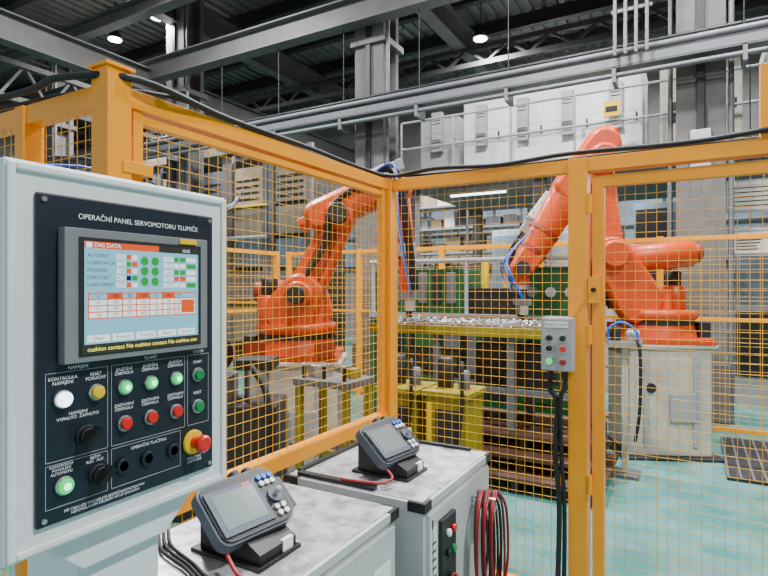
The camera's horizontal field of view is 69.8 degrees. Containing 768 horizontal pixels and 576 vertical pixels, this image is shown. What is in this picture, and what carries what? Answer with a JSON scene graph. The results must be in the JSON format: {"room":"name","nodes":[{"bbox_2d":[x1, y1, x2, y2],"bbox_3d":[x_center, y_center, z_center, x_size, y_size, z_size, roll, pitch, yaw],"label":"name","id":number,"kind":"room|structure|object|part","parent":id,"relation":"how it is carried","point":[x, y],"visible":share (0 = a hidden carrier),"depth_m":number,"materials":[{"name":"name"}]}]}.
{"room":"factory floor","nodes":[
{"label":"factory floor","id":0,"kind":"room"},
{"bbox_2d":[0,132,90,157],"bbox_3d":[-16.017,-2.660,16.557,0.200,8.880,21.000,0,0,30],"label":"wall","id":1,"kind":"structure","parent":0,"point":[9,150],"depth_m":20.33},
{"bbox_2d":[0,0,504,140],"bbox_3d":[-3.404,-6.250,9.403,25.920,0.630,20.800,0,0,30],"label":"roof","id":2,"kind":"structure","parent":0,"point":[444,20],"depth_m":14.36,"materials":[{"name":"black metal"}]},
{"bbox_2d":[0,0,196,72],"bbox_3d":[-2.102,-5.600,9.470,30.800,0.310,0.240,0,0,30],"label":"beam","id":3,"kind":"structure","parent":2,"relation":"attached to","point":[128,13],"depth_m":11.46,"materials":[{"name":"grey metal"}]},
{"bbox_2d":[0,336,767,575],"bbox_3d":[-2.201,1.830,9.296,31.000,0.100,22.000,0,0,30],"label":"floor","id":4,"kind":"structure","parent":0,"point":[694,467],"depth_m":4.23,"materials":[{"name":"teal concrete"}]},
{"bbox_2d":[0,87,90,575],"bbox_3d":[-2.417,0.515,2.739,3.293,2.530,0.100,0,0,30],"label":"fence rear return","id":5,"kind":"object","parent":4,"relation":"on","point":[27,123],"visible":0.27,"depth_m":2.10,"materials":[{"name":"orange metal"}]},
{"bbox_2d":[0,71,767,177],"bbox_3d":[-0.509,-0.738,2.701,6.192,0.071,1.637,0,0,-3],"label":"overhead cable","id":6,"kind":"object","parent":5,"relation":"on","point":[170,93],"visible":0.84,"depth_m":2.65,"materials":[{"name":"rubber"}]},
{"bbox_2d":[40,27,76,161],"bbox_3d":[-8.999,-2.610,15.152,0.775,8.780,0.720,0,0,30],"label":"column","id":7,"kind":"structure","parent":4,"relation":"on","point":[53,68],"depth_m":15.05,"materials":[{"name":"metal"}]},
{"bbox_2d":[0,157,225,575],"bbox_3d":[-0.522,0.797,1.005,0.380,1.966,0.425,0,0,30],"label":"panel","id":8,"kind":"object","parent":4,"relation":"on","point":[113,290],"visible":1,"depth_m":0.90,"materials":[{"name":"metal"}]},
{"bbox_2d":[44,155,243,211],"bbox_3d":[-1.791,0.486,3.645,0.333,2.588,2.097,0,0,44],"label":"hose","id":9,"kind":"object","parent":4,"relation":"on","point":[235,202],"visible":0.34,"depth_m":3.38,"materials":[{"name":"plastic"}]},
{"bbox_2d":[162,0,207,193],"bbox_3d":[-4.563,-2.610,12.636,0.775,8.780,0.720,0,0,30],"label":"column","id":10,"kind":"structure","parent":4,"relation":"on","point":[179,35],"depth_m":12.49,"materials":[{"name":"metal"}]},
{"bbox_2d":[0,7,354,163],"bbox_3d":[-6.169,-4.650,10.914,0.300,0.530,20.700,0,0,30],"label":"beam","id":11,"kind":"structure","parent":10,"relation":"attached to","point":[20,33],"depth_m":11.00,"materials":[{"name":"grey metal"}]},
{"bbox_2d":[0,0,461,112],"bbox_3d":[-1.619,-4.850,10.322,30.800,0.450,0.280,0,0,30],"label":"beam","id":12,"kind":"structure","parent":11,"relation":"on","point":[330,19],"depth_m":10.51,"materials":[{"name":"grey metal"}]},
{"bbox_2d":[172,340,286,522],"bbox_3d":[-1.275,1.083,4.394,0.911,1.395,0.553,0,0,0],"label":"machine","id":13,"kind":"object","parent":4,"relation":"on","point":[232,396],"visible":0.2,"depth_m":4.17,"materials":[{"name":"metal"}]},
{"bbox_2d":[87,59,397,528],"bbox_3d":[-0.460,0.509,2.751,0.160,2.542,2.112,0,0,30],"label":"panel","id":14,"kind":"object","parent":4,"relation":"on","point":[120,113],"depth_m":2.63,"materials":[{"name":"orange metal"}]},
{"bbox_2d":[143,142,344,360],"bbox_3d":[-5.244,-0.835,15.017,9.060,5.230,1.450,0,0,30],"label":"shelving","id":15,"kind":"object","parent":4,"relation":"on","point":[240,268],"visible":0.2,"depth_m":13.20,"materials":[{"name":"cardboard"}]},
{"bbox_2d":[227,248,278,387],"bbox_3d":[-3.488,0.565,7.025,0.080,2.430,6.480,0,0,30],"label":"fence","id":16,"kind":"object","parent":4,"relation":"on","point":[276,258],"visible":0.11,"depth_m":9.30,"materials":[{"name":"yellow metal"}]},
{"bbox_2d":[158,481,398,575],"bbox_3d":[-0.343,1.240,1.583,0.516,1.080,0.699,0,0,30],"label":"base cabinet","id":17,"kind":"object","parent":4,"relation":"on","point":[338,535],"visible":0.48,"depth_m":1.58,"materials":[{"name":"metal"}]},
{"bbox_2d":[158,529,207,575],"bbox_3d":[-0.493,0.691,1.385,0.066,0.011,0.444,0,0,-41],"label":"cable bundle","id":18,"kind":"object","parent":17,"relation":"on","point":[177,556],"visible":0.94,"depth_m":1.41,"materials":[{"name":"rubber"}]},
{"bbox_2d":[191,467,300,573],"bbox_3d":[-0.365,0.604,1.484,0.240,0.192,0.284,0,0,30],"label":"pendant","id":19,"kind":"object","parent":17,"relation":"on","point":[244,516],"visible":1,"depth_m":1.43,"materials":[{"name":"plastic"}]},
{"bbox_2d":[225,554,242,575],"bbox_3d":[-0.290,1.202,1.270,0.228,1.116,0.047,0,0,30],"label":"cable","id":20,"kind":"object","parent":19,"relation":"hanging from","point":[236,572],"visible":1,"depth_m":1.30,"materials":[{"name":"red rubber"}]},
{"bbox_2d":[270,352,347,472],"bbox_3d":[-0.870,1.235,5.500,1.060,1.090,0.960,0,0,0],"label":"pedestal","id":21,"kind":"object","parent":4,"relation":"on","point":[297,371],"visible":0.16,"depth_m":5.11,"materials":[{"name":"white metal"}]},
{"bbox_2d":[243,158,418,362],"bbox_3d":[-0.518,-0.291,5.404,1.708,1.962,1.014,0,0,1],"label":"robot","id":22,"kind":"object","parent":21,"relation":"on","point":[301,282],"visible":0.66,"depth_m":5.23,"materials":[{"name":"metal"}]},
{"bbox_2d":[293,362,374,469],"bbox_3d":[-0.380,1.173,4.170,0.500,1.215,0.380,0,0,30],"label":"table","id":23,"kind":"object","parent":4,"relation":"on","point":[305,379],"visible":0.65,"depth_m":4.12,"materials":[{"name":"metal"}]},
{"bbox_2d":[350,18,402,386],"bbox_3d":[-0.127,-2.610,10.120,0.775,8.780,0.720,0,0,30],"label":"column","id":24,"kind":"structure","parent":4,"relation":"on","point":[376,47],"depth_m":9.85,"materials":[{"name":"metal"}]},
{"bbox_2d":[284,439,508,575],"bbox_3d":[0.089,1.233,2.182,0.696,1.094,0.657,0,0,30],"label":"base cabinet","id":25,"kind":"object","parent":4,"relation":"on","point":[434,527],"depth_m":2.03,"materials":[{"name":"metal"}]},
{"bbox_2d":[340,469,393,484],"bbox_3d":[-0.060,0.665,1.936,0.189,0.040,0.063,0,0,-1],"label":"cable","id":26,"kind":"object","parent":25,"relation":"on","point":[387,470],"visible":1,"depth_m":1.93,"materials":[{"name":"red rubber"}]},
{"bbox_2d":[352,416,426,482],"bbox_3d":[0.026,0.604,2.113,0.240,0.192,0.284,0,0,30],"label":"pendant","id":27,"kind":"object","parent":25,"relation":"on","point":[385,443],"visible":1,"depth_m":2.06,"materials":[{"name":"plastic"}]},
{"bbox_3d":[0.409,1.046,2.131,0.090,0.529,0.237,0,0,30],"label":"hanging cable coil","id":28,"kind":"part","parent":25,"relation":"part of","materials":[{"name":"red rubber"}]},
{"bbox_2d":[374,354,436,439],"bbox_3d":[0.189,1.187,4.881,0.420,1.186,0.484,0,0,30],"label":"workbench","id":29,"kind":"object","parent":4,"relation":"on","point":[418,369],"visible":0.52,"depth_m":4.70,"materials":[{"name":"metal"}]},
{"bbox_2d":[421,357,485,450],"bbox_3d":[0.589,1.187,4.681,0.420,1.186,0.484,0,0,30],"label":"workbench","id":30,"kind":"object","parent":4,"relation":"on","point":[451,392],"visible":0.62,"depth_m":4.55,"materials":[{"name":"metal"}]},
{"bbox_2d":[398,196,529,278],"bbox_3d":[1.759,-0.458,14.959,4.300,4.476,0.760,0,0,30],"label":"storage shelf","id":31,"kind":"object","parent":4,"relation":"on","point":[452,222],"visible":0.18,"depth_m":14.61,"materials":[{"name":"metal"}]},
{"bbox_2d":[393,160,567,575],"bbox_3d":[0.547,0.515,3.302,1.097,2.430,0.060,0,0,30],"label":"panel","id":32,"kind":"object","parent":4,"relation":"on","point":[556,168],"depth_m":3.25,"materials":[{"name":"orange metal"}]},
{"bbox_2d":[541,317,574,377],"bbox_3d":[0.938,0.318,2.962,0.160,0.315,0.151,0,0,30],"label":"control box","id":33,"kind":"object","parent":32,"relation":"attached to","point":[557,333],"depth_m":2.91,"materials":[{"name":"grey metal"}]},
{"bbox_2d":[547,376,567,575],"bbox_3d":[0.934,1.114,2.958,0.109,1.293,0.056,0,0,30],"label":"cable","id":34,"kind":"object","parent":33,"relation":"hanging from","point":[561,531],"visible":1,"depth_m":2.95,"materials":[{"name":"rubber"}]},
{"bbox_2d":[370,255,591,415],"bbox_3d":[1.242,0.701,7.257,2.800,2.158,0.950,0,0,30],"label":"machine","id":35,"kind":"object","parent":4,"relation":"on","point":[475,282],"visible":0.38,"depth_m":7.01,"materials":[{"name":"metal"}]},
{"bbox_2d":[372,407,618,496],"bbox_3d":[0.977,1.555,5.533,2.440,0.450,1.270,0,0,30],"label":"pallet stack","id":36,"kind":"object","parent":4,"relation":"on","point":[493,413],"visible":0.21,"depth_m":5.04,"materials":[{"name":"brown wood"}]},
{"bbox_2d":[370,317,591,431],"bbox_3d":[0.948,0.835,5.544,2.180,0.990,1.080,0,0,30],"label":"conveyor","id":37,"kind":"object","parent":36,"relation":"on","point":[475,330],"visible":0.39,"depth_m":5.35,"materials":[{"name":"metal"}]},
{"bbox_2d":[398,314,590,328],"bbox_3d":[0.984,0.345,5.651,2.103,0.098,0.776,0,0,30],"label":"steel parts","id":38,"kind":"object","parent":37,"relation":"on","point":[488,323],"visible":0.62,"depth_m":5.54,"materials":[{"name":"silver metal"}]},
{"bbox_2d":[287,233,767,435],"bbox_3d":[2.848,0.565,7.352,10.580,2.430,0.080,0,0,30],"label":"fence","id":39,"kind":"object","parent":4,"relation":"on","point":[660,274],"visible":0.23,"depth_m":7.10,"materials":[{"name":"yellow metal"}]},
{"bbox_2d":[492,227,624,390],"bbox_3d":[3.364,0.340,10.594,2.200,2.880,1.450,0,0,30],"label":"tall cabinet","id":40,"kind":"object","parent":4,"relation":"on","point":[512,234],"visible":0.06,"depth_m":10.31,"materials":[{"name":"grey metal"}]},
{"bbox_2d":[405,136,767,269],"bbox_3d":[5.994,-0.160,9.454,10.900,3.880,4.040,0,0,30],"label":"platform","id":41,"kind":"object","parent":4,"relation":"on","point":[649,189],"visible":0.11,"depth_m":11.06,"materials":[{"name":"grey metal"}]},
{"bbox_2d":[421,112,463,173],"bbox_3d":[1.319,-2.725,11.042,0.800,1.250,1.288,0,0,30],"label":"cabinet","id":42,"kind":"object","parent":41,"relation":"on","point":[439,131],"visible":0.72,"depth_m":10.52,"materials":[{"name":"white metal"}]},
{"bbox_2d":[464,73,647,164],"bbox_3d":[3.081,-2.900,10.043,3.050,1.600,1.288,0,0,30],"label":"cabinet","id":43,"kind":"object","parent":41,"relation":"on","point":[589,108],"visible":0.62,"depth_m":9.57,"materials":[{"name":"white metal"}]},
{"bbox_2d":[400,62,767,172],"bbox_3d":[4.997,-2.614,7.766,10.770,1.017,0.044,0,0,30],"label":"railing","id":44,"kind":"object","parent":41,"relation":"on","point":[646,116],"visible":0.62,"depth_m":8.93,"materials":[{"name":"grey metal"}]},
{"bbox_2d":[603,100,619,117],"bbox_3d":[3.512,-2.765,8.493,0.230,0.230,0.060,0,0,30],"label":"board","id":45,"kind":"object","parent":44,"relation":"attached to","point":[610,108],"visible":1,"depth_m":8.47,"materials":[{"name":"yellow plastic"}]},
{"bbox_2d":[447,158,767,196],"bbox_3d":[4.904,-1.841,8.646,8.400,0.159,0.080,0,0,30],"label":"lamp","id":46,"kind":"object","parent":41,"relation":"attached to","point":[490,188],"visible":0.44,"depth_m":10.35,"materials":[{"name":"white"}]},
{"bbox_2d":[660,57,742,142],"bbox_3d":[5.125,-2.850,8.935,1.100,1.500,1.200,0,0,30],"label":"cabinet","id":47,"kind":"object","parent":41,"relation":"on","point":[663,73],"visible":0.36,"depth_m":8.61,"materials":[{"name":"metal"}]},
{"bbox_2d":[726,61,767,213],"bbox_3d":[5.191,-2.075,7.532,0.900,2.050,0.055,0,0,30],"label":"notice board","id":48,"kind":"object","parent":41,"relation":"attached to","point":[747,191],"visible":0.57,"depth_m":7.59,"materials":[{"name":"paper"}]},
{"bbox_2d":[735,64,767,255],"bbox_3d":[5.061,-1.775,7.606,0.500,2.650,0.055,0,0,30],"label":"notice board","id":49,"kind":"object","parent":41,"relation":"attached to","point":[751,243],"visible":0.68,"depth_m":7.60,"materials":[{"name":"paper"}]},
{"bbox_2d":[759,52,767,67],"bbox_3d":[6.582,-2.900,8.058,1.700,1.600,1.288,0,0,30],"label":"cabinet","id":50,"kind":"object","parent":41,"relation":"on","point":[764,57],"visible":0.2,"depth_m":8.33,"materials":[{"name":"white metal"}]},
{"bbox_2d":[606,321,642,480],"bbox_3d":[2.296,1.044,5.238,0.315,1.472,0.286,0,0,30],"label":"post","id":51,"kind":"object","parent":4,"relation":"on","point":[611,342],"visible":0.87,"depth_m":5.21,"materials":[{"name":"metal"}]},
{"bbox_2d":[634,201,675,284],"bbox_3d":[5.030,0.190,9.477,1.200,3.180,1.550,0,0,30],"label":"tall cabinet","id":52,"kind":"object","parent":4,"relation":"on","point":[648,228],"visible":0.03,"depth_m":8.98,"materials":[{"name":"grey metal"}]},
{"bbox_2d":[605,338,723,462],"bbox_3d":[3.021,1.185,6.100,1.020,1.190,0.920,0,0,6],"label":"pedestal","id":53,"kind":"object","parent":4,"relation":"on","point":[692,355],"visible":0.74,"depth_m":5.73,"materials":[{"name":"white metal"}]},
{"bbox_2d":[500,125,715,345],"bbox_3d":[2.454,-0.602,6.269,2.177,2.381,1.006,0,0,9],"label":"robot","id":54,"kind":"object","parent":53,"relation":"on","point":[603,136],"visible":0.76,"depth_m":5.94,"materials":[{"name":"metal"}]},
{"bbox_2d":[568,63,767,575],"bbox_3d":[1.837,0.365,2.570,1.940,2.830,0.160,0,0,30],"label":"door frame","id":55,"kind":"structure","parent":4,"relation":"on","point":[579,169],"depth_m":2.95,"materials":[{"name":"orange metal"}]},
{"bbox_2d":[587,159,767,575],"bbox_3d":[1.823,0.565,2.535,1.689,2.330,0.125,0,0,30],"label":"gate","id":56,"kind":"object","parent":55,"relation":"attached to","point":[596,487],"depth_m":2.83,"materials":[{"name":"yellow metal"}]},
{"bbox_2d":[668,0,734,423],"bbox_3d":[4.353,-2.610,7.579,0.775,8.780,0.720,0,0,30],"label":"column","id":57,"kind":"structure","parent":4,"relation":"on","point":[700,88],"depth_m":7.27,"materials":[{"name":"concrete"}]},
{"bbox_2d":[721,436,767,485],"bbox_3d":[4.507,1.760,5.261,2.150,0.040,1.600,0,0,30],"label":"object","id":58,"kind":"structure","parent":4,"relation":"on","point":[744,452],"depth_m":5.58,"materials":[{"name":"grey metal"}]},
{"bbox_2d":[735,228,767,406],"bbox_3d":[6.422,0.440,8.688,1.600,2.680,1.550,0,0,30],"label":"tall cabinet","id":59,"kind":"object","parent":4,"relation":"on","point":[748,262],"visible":0.56,"depth_m":8.31,"materials":[{"name":"grey metal"}]},
{"bbox_2d":[0,0,767,135],"bbox_3d":[-2.389,-7.115,8.943,31.020,0.170,21.200,0,0,30],"label":"ceiling","id":60,"kind":"structure","parent":0,"point":[58,14],"depth_m":15.03,"materials":[{"name":"black metal"}]},
{"bbox_2d":[106,1,123,42],"bbox_3d":[-6.599,-6.565,13.501,0.400,0.970,0.400,0,0,30],"label":"lamp","id":61,"kind":"object","parent":60,"relation":"hanging from","point":[115,36],"visible":0.86,"depth_m":13.41,"materials":[{"name":"white glass"}]},
{"bbox_2d":[0,0,758,131],"bbox_3d":[-2.632,-6.820,8.534,30.800,0.330,19.430,0,0,30],"label":"roof purlin","id":62,"kind":"structure","parent":60,"relation":"attached to","point":[576,8],"depth_m":14.69,"materials":[{"name":"grey metal"}]},
{"bbox_2d":[44,0,767,172],"bbox_3d":[0.571,-3.710,9.115,22.000,1.820,0.320,0,0,30],"label":"cable tray","id":63,"kind":"object","parent":60,"relation":"hanging from","point":[743,38],"visible":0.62,"depth_m":8.22,"materials":[{"name":"grey metal"}]},
{"bbox_2d":[74,0,767,150],"bbox_3d":[0.710,-5.700,14.428,30.837,0.520,0.120,0,0,30],"label":"roof truss","id":64,"kind":"object","parent":60,"relation":"attached to","point":[656,8],"depth_m":13.27,"materials":[{"name":"grey metal"}]},
{"bbox_2d":[472,2,488,41],"bbox_3d":[2.241,-6.415,12.800,0.400,1.270,0.400,0,0,30],"label":"lamp","id":65,"kind":"object","parent":60,"relation":"hanging from","point":[480,35],"visible":1,"depth_m":12.72,"materials":[{"name":"white glass"}]},
{"bbox_2d":[611,0,651,55],"bbox_3d":[3.281,-5.075,7.306,0.500,3.910,0.072,0,0,30],"label":"vertical pipe","id":66,"kind":"object","parent":60,"relation":"hanging from","point":[647,3],"visible":1,"depth_m":7.30,"materials":[{"name":"grey metal"}]},
{"bbox_2d":[159,9,767,355],"bbox_3d":[2.782,-2.660,18.081,31.000,8.880,0.200,0,0,30],"label":"wall","id":67,"kind":"structure","parent":0,"point":[411,133],"depth_m":18.13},
{"bbox_2d":[345,134,767,268],"bbox_3d":[3.128,-2.310,17.678,28.000,3.220,0.140,0,0,30],"label":"window","id":68,"kind":"structure","parent":67,"relation":"in","point":[438,238],"depth_m":16.94,"materials":[{"name":"grey glass"}]},
{"label":"outside","id":69,"kind":"structure","parent":0,"visible":0},
{"bbox_2d":[0,55,247,161],"bbox_3d":[-6.908,-4.050,11.333,0.100,0.800,20.742,0,0,30],"label":"truss","id":70,"kind":"object","parent":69,"point":[23,66],"visible":0.06,"depth_m":11.06,"materials":[{"name":"grey metal"}]}
]}

